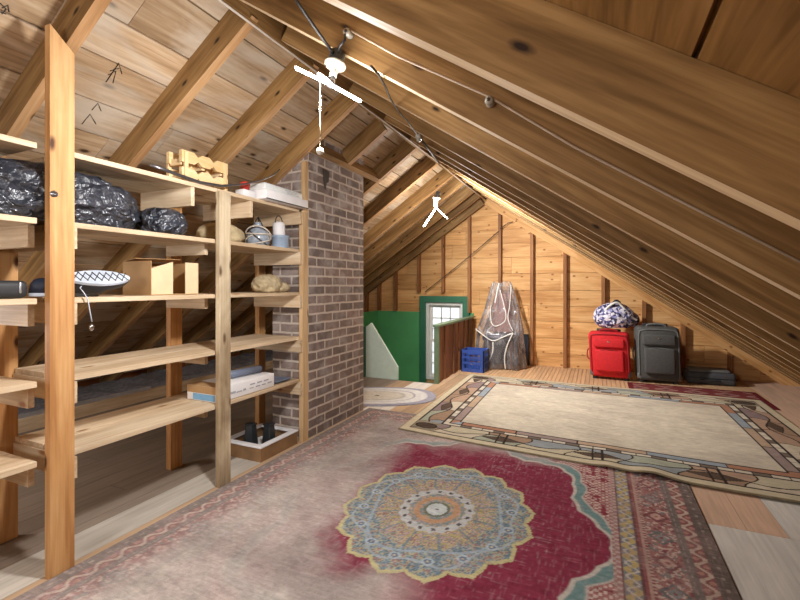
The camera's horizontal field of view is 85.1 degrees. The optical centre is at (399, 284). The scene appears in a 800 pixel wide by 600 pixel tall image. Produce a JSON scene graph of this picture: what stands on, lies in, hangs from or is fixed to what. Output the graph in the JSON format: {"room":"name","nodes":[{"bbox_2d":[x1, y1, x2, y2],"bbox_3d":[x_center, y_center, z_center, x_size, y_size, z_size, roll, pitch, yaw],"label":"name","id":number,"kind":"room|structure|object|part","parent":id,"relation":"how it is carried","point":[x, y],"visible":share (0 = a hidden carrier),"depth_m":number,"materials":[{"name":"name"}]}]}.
{"room":"attic","nodes":[
{"label":"attic","id":0,"kind":"room"},
{"bbox_2d":[77,351,254,386],"bbox_3d":[-4.343,0.900,2.697,0.100,0.600,11.320,0,0,24],"label":"wall","id":1,"kind":"structure","parent":0,"point":[84,383],"depth_m":5.09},
{"bbox_2d":[0,0,799,380],"bbox_3d":[-1.061,-0.138,1.207,7.669,2.621,11.320,0,0,24],"label":"ceiling","id":2,"kind":"structure","parent":0,"point":[135,49],"depth_m":2.13,"materials":[{"name":"wood"}]},
{"bbox_2d":[0,0,111,157],"bbox_3d":[-2.555,-0.076,2.289,3.663,2.533,0.045,0,0,24],"label":"rafter","id":3,"kind":"object","parent":2,"relation":"attached to","point":[76,19],"depth_m":1.78,"materials":[{"name":"wood"}]},
{"bbox_2d":[18,9,258,295],"bbox_3d":[-2.336,-0.076,2.771,3.663,2.533,0.045,0,0,24],"label":"rafter","id":4,"kind":"object","parent":2,"relation":"attached to","point":[229,32],"visible":0.62,"depth_m":2.20,"materials":[{"name":"wood"}]},
{"bbox_2d":[18,58,318,367],"bbox_3d":[-2.135,-0.076,3.213,3.663,2.533,0.045,0,0,24],"label":"rafter","id":5,"kind":"object","parent":2,"relation":"attached to","point":[289,81],"visible":0.33,"depth_m":2.67,"materials":[{"name":"wood"}]},
{"bbox_2d":[99,227,272,382],"bbox_3d":[-2.112,0.212,4.295,2.810,1.956,0.045,0,0,24],"label":"rafter","id":6,"kind":"object","parent":2,"relation":"attached to","point":[208,285],"visible":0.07,"depth_m":4.38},
{"bbox_2d":[75,92,361,359],"bbox_3d":[-1.932,-0.076,3.659,3.663,2.533,0.045,0,0,24],"label":"rafter","id":7,"kind":"object","parent":2,"relation":"attached to","point":[341,105],"visible":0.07,"depth_m":3.15,"materials":[{"name":"wood"}]},
{"bbox_2d":[310,143,379,181],"bbox_3d":[-0.641,-0.871,3.657,0.539,0.425,1.018,0,0,24],"label":"header beam","id":8,"kind":"structure","parent":7,"relation":"attached to","point":[364,170],"depth_m":3.50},
{"bbox_2d":[147,140,419,372],"bbox_3d":[-1.492,-0.076,4.629,3.663,2.533,0.045,0,0,24],"label":"rafter","id":9,"kind":"object","parent":2,"relation":"attached to","point":[404,150],"visible":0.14,"depth_m":4.54,"materials":[{"name":"wood"}]},
{"bbox_2d":[185,156,439,365],"bbox_3d":[-1.269,-0.076,5.120,3.663,2.533,0.045,0,0,24],"label":"rafter","id":10,"kind":"object","parent":2,"relation":"attached to","point":[426,164],"visible":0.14,"depth_m":4.58,"materials":[{"name":"wood"}]},
{"bbox_2d":[231,169,455,355],"bbox_3d":[-1.050,-0.076,5.603,3.663,2.533,0.045,0,0,24],"label":"rafter","id":11,"kind":"object","parent":2,"relation":"attached to","point":[443,176],"visible":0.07,"depth_m":5.10,"materials":[{"name":"wood"}]},
{"bbox_2d":[239,178,465,354],"bbox_3d":[-0.872,-0.076,5.994,3.663,2.533,0.045,0,0,24],"label":"rafter","id":12,"kind":"object","parent":2,"relation":"attached to","point":[451,187],"depth_m":5.54,"materials":[{"name":"wood"}]},
{"bbox_2d":[342,118,387,164],"bbox_3d":[-0.288,-1.141,3.467,0.410,0.337,0.045,0,0,24],"label":"rafter","id":13,"kind":"object","parent":2,"relation":"attached to","point":[376,129],"visible":0.86,"depth_m":3.45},
{"bbox_2d":[415,133,422,141],"bbox_3d":[0.119,-0.916,2.722,0.035,0.045,0.050,0,0,24],"label":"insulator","id":14,"kind":"object","parent":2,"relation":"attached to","point":[418,137],"visible":0.98,"depth_m":2.70,"materials":[{"name":"ceramic"}]},
{"bbox_2d":[363,186,476,278],"bbox_3d":[-0.673,-0.076,6.431,3.663,2.533,0.045,0,0,24],"label":"rafter","id":15,"kind":"object","parent":2,"relation":"attached to","point":[465,192],"visible":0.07,"depth_m":6.00,"materials":[{"name":"wood"}]},
{"bbox_2d":[363,192,480,287],"bbox_3d":[-0.529,-0.076,6.750,3.663,2.533,0.045,0,0,24],"label":"rafter","id":16,"kind":"object","parent":2,"relation":"attached to","point":[474,197],"visible":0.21,"depth_m":6.34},
{"bbox_2d":[363,199,484,296],"bbox_3d":[-0.429,-0.036,6.925,3.576,2.491,0.045,0,0,24],"label":"rafter","id":17,"kind":"object","parent":2,"relation":"attached to","point":[478,204],"visible":0.43,"depth_m":6.54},
{"bbox_2d":[240,0,799,298],"bbox_3d":[0.856,-0.083,0.998,3.614,2.499,0.045,0,0,24],"label":"rafter","id":18,"kind":"object","parent":2,"relation":"attached to","point":[757,259],"visible":0.75,"depth_m":1.16,"materials":[{"name":"wood"}]},
{"bbox_2d":[295,47,360,154],"bbox_3d":[-0.234,-0.603,1.434,0.143,0.353,0.197,0,0,37],"label":"lamp","id":19,"kind":"object","parent":18,"relation":"attached to","point":[335,63],"visible":0.98,"depth_m":1.42,"materials":[{"name":"plastic"}]},
{"bbox_3d":[-0.286,-0.678,1.413,0.110,0.053,0.032,0,0,-16],"label":"led blade","id":20,"kind":"part","parent":19,"relation":"part of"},
{"bbox_2d":[294,0,333,53],"bbox_3d":[-0.271,-0.799,1.322,0.018,0.096,0.228,0,0,27],"label":"power cable","id":21,"kind":"object","parent":19,"relation":"on","point":[302,9],"visible":1,"depth_m":1.34,"materials":[{"name":"black rubber"}]},
{"bbox_3d":[-0.262,-0.558,1.430,0.003,0.215,0.004,0,0,24],"label":"pull cord","id":22,"kind":"part","parent":19,"relation":"part of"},
{"bbox_3d":[-0.262,-0.439,1.430,0.025,0.024,0.025,0,0,24],"label":"pull knob","id":23,"kind":"part","parent":19,"relation":"part of","materials":[{"name":"white paint"}]},
{"bbox_3d":[-0.233,-0.646,1.374,0.029,0.039,0.097,0,0,7],"label":"led blade","id":24,"kind":"part","parent":19,"relation":"part of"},
{"bbox_2d":[337,34,345,52],"bbox_3d":[-0.185,-0.787,1.406,0.027,0.071,0.083,0,0,-22],"label":"lead","id":25,"kind":"object","parent":19,"relation":"attached to","point":[344,40],"visible":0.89,"depth_m":1.39,"materials":[{"name":"black rubber"}]},
{"bbox_3d":[-0.175,-0.636,1.452,0.098,0.049,0.032,0,0,-24],"label":"led blade","id":26,"kind":"part","parent":19,"relation":"part of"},
{"bbox_2d":[343,28,353,38],"bbox_3d":[-0.169,-0.820,1.419,0.026,0.026,0.036,0,0,24],"label":"insulator","id":27,"kind":"object","parent":18,"relation":"attached to","point":[347,31],"visible":0.97,"depth_m":1.41,"materials":[{"name":"ceramic"}]},
{"bbox_2d":[349,28,799,263],"bbox_3d":[0.377,-0.423,1.173,1.199,0.826,0.007,0,0,24],"label":"wire","id":28,"kind":"object","parent":27,"relation":"attached to","point":[352,31],"visible":0.95,"depth_m":1.11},
{"bbox_2d":[485,96,494,107],"bbox_3d":[0.252,-0.516,1.227,0.026,0.026,0.036,0,0,24],"label":"insulator","id":29,"kind":"object","parent":18,"relation":"attached to","point":[489,101],"visible":1,"depth_m":1.22,"materials":[{"name":"ceramic"}]},
{"bbox_2d":[281,26,799,329],"bbox_3d":[1.061,-0.083,1.448,3.614,2.499,0.045,0,0,24],"label":"rafter","id":30,"kind":"object","parent":2,"relation":"attached to","point":[777,302],"visible":0.67,"depth_m":1.60,"materials":[{"name":"wood"}]},
{"bbox_2d":[370,65,416,133],"bbox_3d":[-0.002,-0.777,1.952,0.037,0.254,1.314,0,0,8],"label":"wire","id":31,"kind":"object","parent":30,"relation":"attached to","point":[371,66],"visible":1,"depth_m":1.64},
{"bbox_2d":[323,0,799,230],"bbox_3d":[0.652,-0.083,0.547,3.614,2.499,0.045,0,0,24],"label":"rafter","id":32,"kind":"object","parent":2,"relation":"attached to","point":[737,136],"depth_m":0.66,"materials":[{"name":"wood"}]},
{"bbox_2d":[349,82,799,350],"bbox_3d":[1.328,-0.083,2.036,3.614,2.499,0.045,0,0,24],"label":"rafter","id":33,"kind":"object","parent":2,"relation":"attached to","point":[787,333],"visible":0.67,"depth_m":2.17,"materials":[{"name":"wood"}]},
{"bbox_2d":[384,115,799,360],"bbox_3d":[1.534,-0.083,2.491,3.614,2.499,0.045,0,0,24],"label":"rafter","id":34,"kind":"object","parent":2,"relation":"attached to","point":[703,300],"visible":0.33,"depth_m":2.59,"materials":[{"name":"wood"}]},
{"bbox_2d":[410,137,799,367],"bbox_3d":[1.737,-0.083,2.937,3.614,2.499,0.045,0,0,24],"label":"rafter","id":35,"kind":"object","parent":2,"relation":"attached to","point":[638,270],"visible":0.33,"depth_m":3.00,"materials":[{"name":"wood"}]},
{"bbox_2d":[431,154,799,372],"bbox_3d":[1.944,-0.083,3.392,3.614,2.499,0.045,0,0,24],"label":"rafter","id":36,"kind":"object","parent":2,"relation":"attached to","point":[796,368],"visible":0.33,"depth_m":3.43,"materials":[{"name":"wood"}]},
{"bbox_2d":[447,166,799,376],"bbox_3d":[2.147,-0.083,3.838,3.614,2.499,0.045,0,0,24],"label":"rafter","id":37,"kind":"object","parent":2,"relation":"attached to","point":[448,167],"visible":0.33,"depth_m":3.84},
{"bbox_2d":[461,178,799,379],"bbox_3d":[2.353,-0.083,4.294,3.614,2.499,0.045,0,0,24],"label":"rafter","id":38,"kind":"object","parent":2,"relation":"attached to","point":[463,179],"visible":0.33,"depth_m":4.26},
{"bbox_2d":[472,187,799,382],"bbox_3d":[2.556,-0.083,4.740,3.614,2.499,0.045,0,0,24],"label":"rafter","id":39,"kind":"object","parent":2,"relation":"attached to","point":[503,205],"visible":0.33,"depth_m":4.67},
{"bbox_2d":[481,193,799,384],"bbox_3d":[2.742,-0.083,5.150,3.614,2.499,0.045,0,0,24],"label":"rafter","id":40,"kind":"object","parent":2,"relation":"attached to","point":[481,193],"visible":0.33,"depth_m":5.05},
{"bbox_2d":[485,199,799,385],"bbox_3d":[2.828,-0.036,5.445,3.576,2.491,0.045,0,0,24],"label":"rafter","id":41,"kind":"object","parent":2,"relation":"attached to","point":[692,325],"visible":0.67,"depth_m":5.32,"materials":[{"name":"wood"}]},
{"bbox_2d":[0,361,799,599],"bbox_3d":[-0.938,1.130,1.140,7.350,0.060,11.300,0,0,24],"label":"floor","id":42,"kind":"structure","parent":0,"point":[123,487],"depth_m":2.27,"materials":[{"name":"wood"}]},
{"bbox_2d":[18,350,272,414],"bbox_3d":[-2.973,1.035,4.096,0.900,0.129,7.000,0,0,24],"label":"insulation","id":43,"kind":"object","parent":42,"relation":"on","point":[156,378],"visible":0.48,"depth_m":4.56},
{"bbox_2d":[18,360,272,432],"bbox_3d":[-2.545,1.050,3.901,0.040,0.100,7.000,0,0,24],"label":"trim","id":44,"kind":"structure","parent":42,"relation":"on","point":[25,424],"depth_m":3.87,"materials":[{"name":"wood"}]},
{"bbox_2d":[18,386,150,418],"bbox_3d":[-2.679,0.983,3.644,0.058,0.030,1.222,0,0,26],"label":"metal strip","id":45,"kind":"object","parent":44,"relation":"on","point":[38,412],"visible":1,"depth_m":3.74,"materials":[{"name":"silver metal"}]},
{"bbox_2d":[0,24,307,578],"bbox_3d":[-1.487,0.062,1.801,0.493,2.075,3.150,0,0,24],"label":"shelving","id":46,"kind":"object","parent":42,"relation":"on","point":[52,450],"visible":0.93,"depth_m":1.89,"materials":[{"name":"brown wood"}]},
{"bbox_3d":[-1.715,0.295,1.847,0.040,1.610,0.145,0,0,24],"label":"post","id":47,"kind":"part","parent":46,"relation":"part of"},
{"bbox_2d":[0,280,26,298],"bbox_3d":[-1.502,0.016,1.572,0.204,0.065,0.190,0,0,24],"label":"hard case","id":48,"kind":"object","parent":46,"relation":"on","point":[8,288],"visible":1,"depth_m":1.57,"materials":[{"name":"black metal"}]},
{"bbox_3d":[-1.302,0.062,1.670,0.033,2.075,0.084,0,0,24],"label":"post","id":49,"kind":"part","parent":46,"relation":"part of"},
{"bbox_2d":[28,278,98,296],"bbox_3d":[-1.448,0.009,1.888,0.099,0.078,0.249,0,0,36],"label":"shoe","id":50,"kind":"object","parent":46,"relation":"on","point":[37,286],"visible":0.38,"depth_m":1.80,"materials":[{"name":"blue plastic"}]},
{"bbox_2d":[0,157,140,228],"bbox_3d":[-1.458,-0.373,1.831,0.391,0.246,0.718,0,0,24],"label":"plastic bag","id":51,"kind":"object","parent":46,"relation":"on","point":[22,182],"visible":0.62,"depth_m":1.75,"materials":[{"name":"grey"}]},
{"bbox_2d":[75,270,129,330],"bbox_3d":[-1.296,0.062,1.870,0.159,0.252,0.240,0,0,24],"label":"racket","id":52,"kind":"object","parent":46,"relation":"on","point":[96,282],"visible":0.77,"depth_m":1.86,"materials":[{"name":"white plastic"}]},
{"bbox_2d":[133,207,187,234],"bbox_3d":[-1.226,-0.322,2.210,0.283,0.142,0.234,0,0,24],"label":"plastic bag","id":53,"kind":"object","parent":46,"relation":"on","point":[161,220],"visible":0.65,"depth_m":2.13,"materials":[{"name":"grey"}]},
{"bbox_2d":[123,258,198,294],"bbox_3d":[-1.216,-0.044,2.227,0.205,0.186,0.270,0,0,24],"label":"cardboard box","id":54,"kind":"object","parent":46,"relation":"on","point":[147,277],"visible":0.98,"depth_m":2.13,"materials":[{"name":"cardboard"}]},
{"bbox_3d":[-1.360,0.295,2.628,0.040,1.610,0.080,0,0,24],"label":"post","id":55,"kind":"part","parent":46,"relation":"part of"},
{"bbox_2d":[166,149,227,190],"bbox_3d":[-1.109,-0.614,2.401,0.139,0.168,0.305,0,0,24],"label":"wine rack","id":56,"kind":"object","parent":46,"relation":"on","point":[212,172],"visible":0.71,"depth_m":2.35,"materials":[{"name":"brown wood"}]},
{"bbox_2d":[149,163,279,186],"bbox_3d":[-0.964,-0.650,2.460,0.059,0.243,0.927,0,0,24],"label":"metal rod","id":57,"kind":"object","parent":46,"relation":"on","point":[150,164],"visible":1,"depth_m":2.28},
{"bbox_2d":[196,223,245,241],"bbox_3d":[-1.099,-0.317,2.685,0.215,0.130,0.327,0,0,24],"label":"cushion","id":58,"kind":"object","parent":46,"relation":"on","point":[208,230],"visible":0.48,"depth_m":2.56,"materials":[{"name":"beige fabric"}]},
{"bbox_3d":[-0.972,0.295,2.397,0.033,1.610,0.078,0,0,24],"label":"post","id":59,"kind":"part","parent":46,"relation":"part of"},
{"bbox_2d":[187,372,273,402],"bbox_3d":[-1.019,0.612,2.663,0.242,0.087,0.462,0,0,24],"label":"storage box","id":60,"kind":"object","parent":46,"relation":"on","point":[205,390],"visible":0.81,"depth_m":2.56,"materials":[{"name":"cardboard"}]},
{"bbox_3d":[-1.101,0.631,2.448,0.170,0.034,0.002,0,0,24],"label":"printed panel","id":61,"kind":"part","parent":60,"relation":"part of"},
{"bbox_2d":[231,365,262,377],"bbox_3d":[-0.989,0.544,2.706,0.049,0.049,0.312,0,0,32],"label":"roll","id":62,"kind":"object","parent":60,"relation":"on","point":[255,369],"visible":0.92,"depth_m":2.72,"materials":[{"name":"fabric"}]},
{"bbox_2d":[235,181,254,197],"bbox_3d":[-0.940,-0.577,2.646,0.070,0.092,0.090,0,0,24],"label":"carton","id":63,"kind":"object","parent":46,"relation":"on","point":[245,189],"visible":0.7,"depth_m":2.62,"materials":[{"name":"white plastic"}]},
{"bbox_2d":[245,217,271,245],"bbox_3d":[-0.925,-0.349,2.848,0.169,0.195,0.168,0,0,24],"label":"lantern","id":64,"kind":"object","parent":46,"relation":"on","point":[259,235],"visible":0.88,"depth_m":2.79,"materials":[{"name":"glass"}]},
{"bbox_3d":[-1.056,0.295,3.297,0.040,1.610,0.070,0,0,24],"label":"post","id":65,"kind":"part","parent":46,"relation":"part of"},
{"bbox_2d":[251,274,290,291],"bbox_3d":[-0.873,-0.012,2.950,0.203,0.120,0.282,0,0,24],"label":"crumpled cloth","id":66,"kind":"object","parent":46,"relation":"on","point":[267,282],"visible":0.98,"depth_m":2.86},
{"bbox_2d":[251,189,307,209],"bbox_3d":[-0.838,-0.560,2.907,0.242,0.060,0.420,0,0,24],"label":"storage box","id":67,"kind":"object","parent":46,"relation":"on","point":[272,196],"visible":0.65,"depth_m":2.80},
{"bbox_2d":[250,182,301,198],"bbox_3d":[-0.847,-0.617,2.910,0.202,0.054,0.380,0,0,24],"label":"parcel","id":68,"kind":"object","parent":67,"relation":"on","point":[263,185],"visible":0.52,"depth_m":2.77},
{"bbox_2d":[271,235,288,247],"bbox_3d":[-0.821,-0.294,2.992,0.120,0.086,0.120,0,0,24],"label":"tin","id":69,"kind":"object","parent":46,"relation":"on","point":[277,240],"visible":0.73,"depth_m":2.94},
{"bbox_2d":[273,215,284,234],"bbox_3d":[-0.827,-0.407,2.979,0.084,0.138,0.084,0,0,24],"label":"bottle","id":70,"kind":"object","parent":69,"relation":"on","point":[278,226],"visible":0.89,"depth_m":2.94,"materials":[{"name":"plastic"}]},
{"bbox_2d":[274,376,291,383],"bbox_3d":[-0.911,0.647,2.984,0.274,0.018,0.190,0,0,24],"label":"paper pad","id":71,"kind":"object","parent":46,"relation":"on","point":[277,379],"visible":0.33,"depth_m":2.98,"materials":[{"name":"paper"}]},
{"bbox_3d":[-0.680,0.113,3.080,0.034,1.975,0.063,0,0,24],"label":"post","id":72,"kind":"part","parent":46,"relation":"part of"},
{"bbox_2d":[231,423,297,462],"bbox_3d":[-0.933,1.051,2.928,0.332,0.096,0.372,0,0,24],"label":"tray","id":73,"kind":"object","parent":42,"relation":"on","point":[285,438],"visible":0.7,"depth_m":2.80,"materials":[{"name":"brown wood"},{"name":"white paint"}]},
{"bbox_2d":[244,422,257,443],"bbox_3d":[-1.000,1.008,2.925,0.074,0.160,0.069,0,0,24],"label":"boot","id":74,"kind":"object","parent":73,"relation":"on","point":[250,427],"visible":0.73,"depth_m":2.90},
{"bbox_2d":[262,422,274,443],"bbox_3d":[-0.879,1.008,2.925,0.074,0.160,0.069,0,0,24],"label":"boot","id":75,"kind":"object","parent":73,"relation":"on","point":[269,428],"visible":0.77,"depth_m":2.90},
{"bbox_2d":[273,139,362,438],"bbox_3d":[-0.632,-0.210,3.537,0.325,2.620,0.802,0,0,24],"label":"chimney","id":76,"kind":"object","parent":42,"relation":"on","point":[335,192],"visible":0.62,"depth_m":3.33,"materials":[{"name":"brick"}]},
{"bbox_2d":[363,326,365,376],"bbox_3d":[-0.487,0.800,5.282,0.185,0.600,0.065,0,0,24],"label":"newel post","id":77,"kind":"object","parent":42,"relation":"on","point":[364,327],"visible":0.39,"depth_m":5.23,"materials":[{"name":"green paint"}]},
{"bbox_2d":[12,408,741,599],"bbox_3d":[0.194,1.096,2.119,2.311,0.007,2.820,0,0,24],"label":"rug","id":78,"kind":"object","parent":42,"relation":"on","point":[365,508],"visible":0.89,"depth_m":1.92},
{"bbox_2d":[366,323,398,379],"bbox_3d":[-0.212,0.776,5.149,0.416,0.648,0.030,0,0,24],"label":"panel","id":79,"kind":"object","parent":42,"relation":"on","point":[380,363],"visible":1,"depth_m":5.16,"materials":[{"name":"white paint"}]},
{"bbox_2d":[363,387,435,405],"bbox_3d":[-0.224,1.094,4.308,1.160,0.010,0.720,0,0,0],"label":"braided rug","id":80,"kind":"object","parent":42,"relation":"on","point":[372,396],"visible":0.64,"depth_m":4.26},
{"bbox_2d":[461,347,488,372],"bbox_3d":[0.968,0.962,5.620,0.295,0.274,0.275,0,0,24],"label":"crate","id":81,"kind":"object","parent":42,"relation":"on","point":[480,367],"visible":1,"depth_m":5.54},
{"bbox_2d":[475,281,526,369],"bbox_3d":[1.352,0.524,5.861,0.699,1.152,0.483,0,0,24],"label":"chair","id":82,"kind":"object","parent":42,"relation":"on","point":[501,322],"visible":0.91,"depth_m":5.92,"materials":[{"name":"white plastic"}]},
{"bbox_3d":[1.238,0.914,6.030,0.048,0.370,0.034,0,0,43],"label":"leg","id":83,"kind":"part","parent":82,"relation":"part of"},
{"bbox_3d":[1.335,0.700,5.841,0.400,0.070,0.330,0,0,24],"label":"seat","id":84,"kind":"part","parent":82,"relation":"part of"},
{"bbox_3d":[1.398,0.380,5.981,0.297,0.540,0.081,0,0,24],"label":"backrest","id":85,"kind":"part","parent":82,"relation":"part of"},
{"bbox_3d":[1.431,0.914,5.652,0.048,0.370,0.034,0,0,43],"label":"leg","id":86,"kind":"part","parent":82,"relation":"part of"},
{"bbox_3d":[1.540,0.914,5.892,0.048,0.370,0.034,0,0,6],"label":"leg","id":87,"kind":"part","parent":82,"relation":"part of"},
{"bbox_2d":[485,332,528,365],"bbox_3d":[1.474,0.883,6.051,0.600,0.427,0.048,0,0,24],"label":"panel","id":88,"kind":"object","parent":42,"relation":"on","point":[497,357],"visible":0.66,"depth_m":6.04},
{"bbox_2d":[398,374,799,502],"bbox_3d":[1.639,1.077,3.650,2.931,0.033,2.398,0,0,24],"label":"patterned rug","id":89,"kind":"object","parent":42,"relation":"on","point":[745,446],"visible":1,"depth_m":3.29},
{"bbox_2d":[587,328,631,380],"bbox_3d":[2.450,0.805,5.120,0.477,0.590,0.278,0,0,27],"label":"suitcase","id":90,"kind":"object","parent":42,"relation":"on","point":[609,349],"visible":1,"depth_m":5.01,"materials":[{"name":"red fabric"}]},
{"bbox_3d":[2.450,0.537,5.127,0.222,0.053,0.024,0,0,27],"label":"handle","id":91,"kind":"part","parent":90,"relation":"part of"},
{"bbox_2d":[593,300,639,327],"bbox_3d":[2.594,0.338,5.226,0.517,0.334,0.381,0,0,24],"label":"duffel bag","id":92,"kind":"object","parent":90,"relation":"on","point":[615,314],"visible":1,"depth_m":5.10,"materials":[{"name":"white fabric"}]},
{"bbox_2d":[632,323,681,384],"bbox_3d":[2.898,0.765,4.937,0.473,0.670,0.299,0,0,20],"label":"suitcase","id":93,"kind":"object","parent":42,"relation":"on","point":[656,349],"visible":1,"depth_m":4.82,"materials":[{"name":"grey fabric"}]},
{"bbox_3d":[2.902,0.457,4.941,0.222,0.053,0.024,0,0,20],"label":"handle","id":94,"kind":"part","parent":93,"relation":"part of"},
{"bbox_2d":[627,382,779,409],"bbox_3d":[2.951,1.097,4.371,1.160,0.005,0.680,0,0,24],"label":"runner rug","id":95,"kind":"object","parent":42,"relation":"on","point":[667,388],"visible":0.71,"depth_m":4.48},
{"bbox_2d":[683,366,736,385],"bbox_3d":[3.461,1.018,4.889,0.461,0.161,0.314,0,0,24],"label":"case","id":96,"kind":"object","parent":42,"relation":"on","point":[691,374],"visible":1,"depth_m":4.80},
{"bbox_3d":[3.455,0.952,4.900,0.380,0.030,0.220,0,0,24],"label":"lid panel","id":97,"kind":"part","parent":96,"relation":"part of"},
{"bbox_3d":[3.400,1.048,4.766,0.187,0.023,0.039,0,0,24],"label":"handle","id":98,"kind":"part","parent":96,"relation":"part of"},
{"bbox_2d":[363,311,473,381],"bbox_3d":[0.009,1.405,5.915,1.585,1.990,1.660,0,0,24],"label":"wall","id":99,"kind":"structure","parent":0,"point":[399,330],"depth_m":6.79,"materials":[{"name":"green paint"}]},
{"bbox_2d":[433,316,475,383],"bbox_3d":[0.724,0.771,5.560,0.080,0.658,1.573,0,0,24],"label":"wall","id":100,"kind":"structure","parent":0,"point":[452,336],"depth_m":5.30,"materials":[{"name":"wood"}]},
{"bbox_3d":[0.411,0.785,4.865,0.055,0.630,0.040,0,0,24],"label":"post","id":101,"kind":"part","parent":100,"relation":"part of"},
{"bbox_3d":[0.724,0.456,5.560,0.080,0.028,1.573,0,0,24],"label":"cap rail","id":102,"kind":"part","parent":100,"relation":"part of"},
{"bbox_2d":[363,198,778,382],"bbox_3d":[1.361,0.397,6.263,7.500,4.006,0.090,0,0,24],"label":"wall","id":103,"kind":"structure","parent":0,"point":[583,283],"depth_m":5.97,"materials":[{"name":"wood"}]},
{"bbox_2d":[365,293,368,311],"bbox_3d":[-0.537,0.596,7.037,0.042,1.009,0.070,0,0,24],"label":"stud","id":104,"kind":"object","parent":103,"relation":"attached to","point":[367,295],"visible":0.14,"depth_m":7.02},
{"bbox_2d":[377,283,381,309],"bbox_3d":[-0.328,0.168,6.942,0.042,0.464,0.070,0,0,24],"label":"stud","id":105,"kind":"object","parent":103,"relation":"attached to","point":[379,287],"visible":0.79,"depth_m":6.92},
{"bbox_2d":[393,271,397,310],"bbox_3d":[-0.069,0.072,6.824,0.042,0.656,0.070,0,0,24],"label":"stud","id":106,"kind":"object","parent":103,"relation":"attached to","point":[395,275],"visible":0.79,"depth_m":6.80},
{"bbox_2d":[417,254,420,291],"bbox_3d":[0.291,-0.207,6.661,0.042,0.633,0.070,0,0,24],"label":"stud","id":107,"kind":"object","parent":103,"relation":"attached to","point":[419,255],"visible":0.79,"depth_m":6.63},
{"bbox_2d":[441,235,444,291],"bbox_3d":[0.646,-0.338,6.499,0.042,0.896,0.070,0,0,24],"label":"stud","id":108,"kind":"object","parent":103,"relation":"attached to","point":[443,237],"visible":0.79,"depth_m":6.47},
{"bbox_2d":[419,296,469,383],"bbox_3d":[0.667,0.835,6.523,0.810,1.340,0.170,0,0,24],"label":"window","id":109,"kind":"structure","parent":103,"relation":"in","point":[426,303],"depth_m":6.61,"materials":[{"name":"green paint"}]},
{"bbox_3d":[0.680,1.103,6.552,0.490,0.555,0.030,0,0,24],"label":"sash","id":110,"kind":"part","parent":109,"relation":"part of","materials":[{"name":"white paint"}]},
{"bbox_3d":[0.681,0.845,6.555,0.580,1.170,0.100,0,0,24],"label":"frame","id":111,"kind":"part","parent":109,"relation":"part of","materials":[{"name":"white paint"}]},
{"bbox_3d":[0.694,0.583,6.582,0.490,0.555,0.030,0,0,24],"label":"sash","id":112,"kind":"part","parent":109,"relation":"part of","materials":[{"name":"white paint"}]},
{"bbox_2d":[467,215,471,312],"bbox_3d":[1.010,-0.328,6.334,0.042,1.456,0.070,0,0,24],"label":"stud","id":113,"kind":"object","parent":103,"relation":"attached to","point":[469,219],"visible":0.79,"depth_m":6.30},
{"bbox_2d":[425,231,498,291],"bbox_3d":[0.883,-0.326,6.345,1.117,0.871,0.012,0,0,24],"label":"wire","id":114,"kind":"object","parent":113,"relation":"attached to","point":[498,231],"visible":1,"depth_m":6.31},
{"bbox_2d":[498,213,501,332],"bbox_3d":[1.411,0.000,6.152,0.042,2.200,0.070,0,0,24],"label":"stud","id":115,"kind":"object","parent":103,"relation":"attached to","point":[499,215],"visible":0.5,"depth_m":6.12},
{"bbox_2d":[530,232,533,365],"bbox_3d":[1.807,0.147,5.972,0.042,1.906,0.070,0,0,24],"label":"stud","id":116,"kind":"object","parent":103,"relation":"attached to","point":[531,234],"visible":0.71,"depth_m":5.94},
{"bbox_2d":[563,252,566,367],"bbox_3d":[2.194,0.290,5.796,0.042,1.619,0.070,0,0,24],"label":"stud","id":117,"kind":"object","parent":103,"relation":"attached to","point":[564,254],"visible":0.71,"depth_m":5.77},
{"bbox_2d":[601,275,604,328],"bbox_3d":[2.613,0.446,5.606,0.042,1.309,0.070,0,0,24],"label":"stud","id":118,"kind":"object","parent":103,"relation":"attached to","point":[602,277],"visible":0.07,"depth_m":5.58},
{"bbox_2d":[642,300,645,322],"bbox_3d":[3.032,0.601,5.416,0.042,0.998,0.070,0,0,24],"label":"stud","id":119,"kind":"object","parent":103,"relation":"attached to","point":[643,302],"visible":0.14,"depth_m":5.39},
{"bbox_2d":[680,323,685,376],"bbox_3d":[3.405,0.739,5.247,0.042,0.721,0.070,0,0,24],"label":"stud","id":120,"kind":"object","parent":103,"relation":"attached to","point":[682,327],"visible":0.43,"depth_m":5.22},
{"bbox_2d":[727,351,732,372],"bbox_3d":[3.829,0.896,5.054,0.042,0.408,0.070,0,0,24],"label":"stud","id":121,"kind":"object","parent":103,"relation":"attached to","point":[729,355],"visible":0.43,"depth_m":5.03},
{"bbox_3d":[-3.307,-0.250,-4.017,7.500,2.900,0.050,0,0,24],"label":"wall","id":122,"kind":"structure","parent":0,"visible":0},
{"bbox_2d":[222,0,486,199],"bbox_3d":[-1.061,-1.298,1.207,0.024,0.160,11.320,0,0,24],"label":"ridge beam","id":123,"kind":"structure","parent":122,"relation":"attached to","point":[275,29],"depth_m":2.33,"materials":[{"name":"wood"}]},
{"bbox_2d":[218,0,485,200],"bbox_3d":[0.213,-1.198,3.939,0.011,0.033,4.750,0,0,24],"label":"cord","id":124,"kind":"object","parent":123,"relation":"attached to","point":[220,1],"visible":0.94,"depth_m":2.31,"materials":[{"name":"metal"}]},
{"bbox_2d":[421,140,469,225],"bbox_3d":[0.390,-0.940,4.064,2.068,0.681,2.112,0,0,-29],"label":"lamp","id":125,"kind":"object","parent":123,"relation":"hanging from","point":[436,198],"depth_m":4.45,"materials":[{"name":"plastic"}]},
{"bbox_3d":[0.305,-0.694,4.474,0.137,0.189,0.034,0,0,-22],"label":"led blade","id":126,"kind":"part","parent":125,"relation":"part of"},
{"bbox_3d":[0.390,-1.099,4.064,0.221,0.363,2.734,0,0,16],"label":"electric wire","id":127,"kind":"part","parent":125,"relation":"part of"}
]}

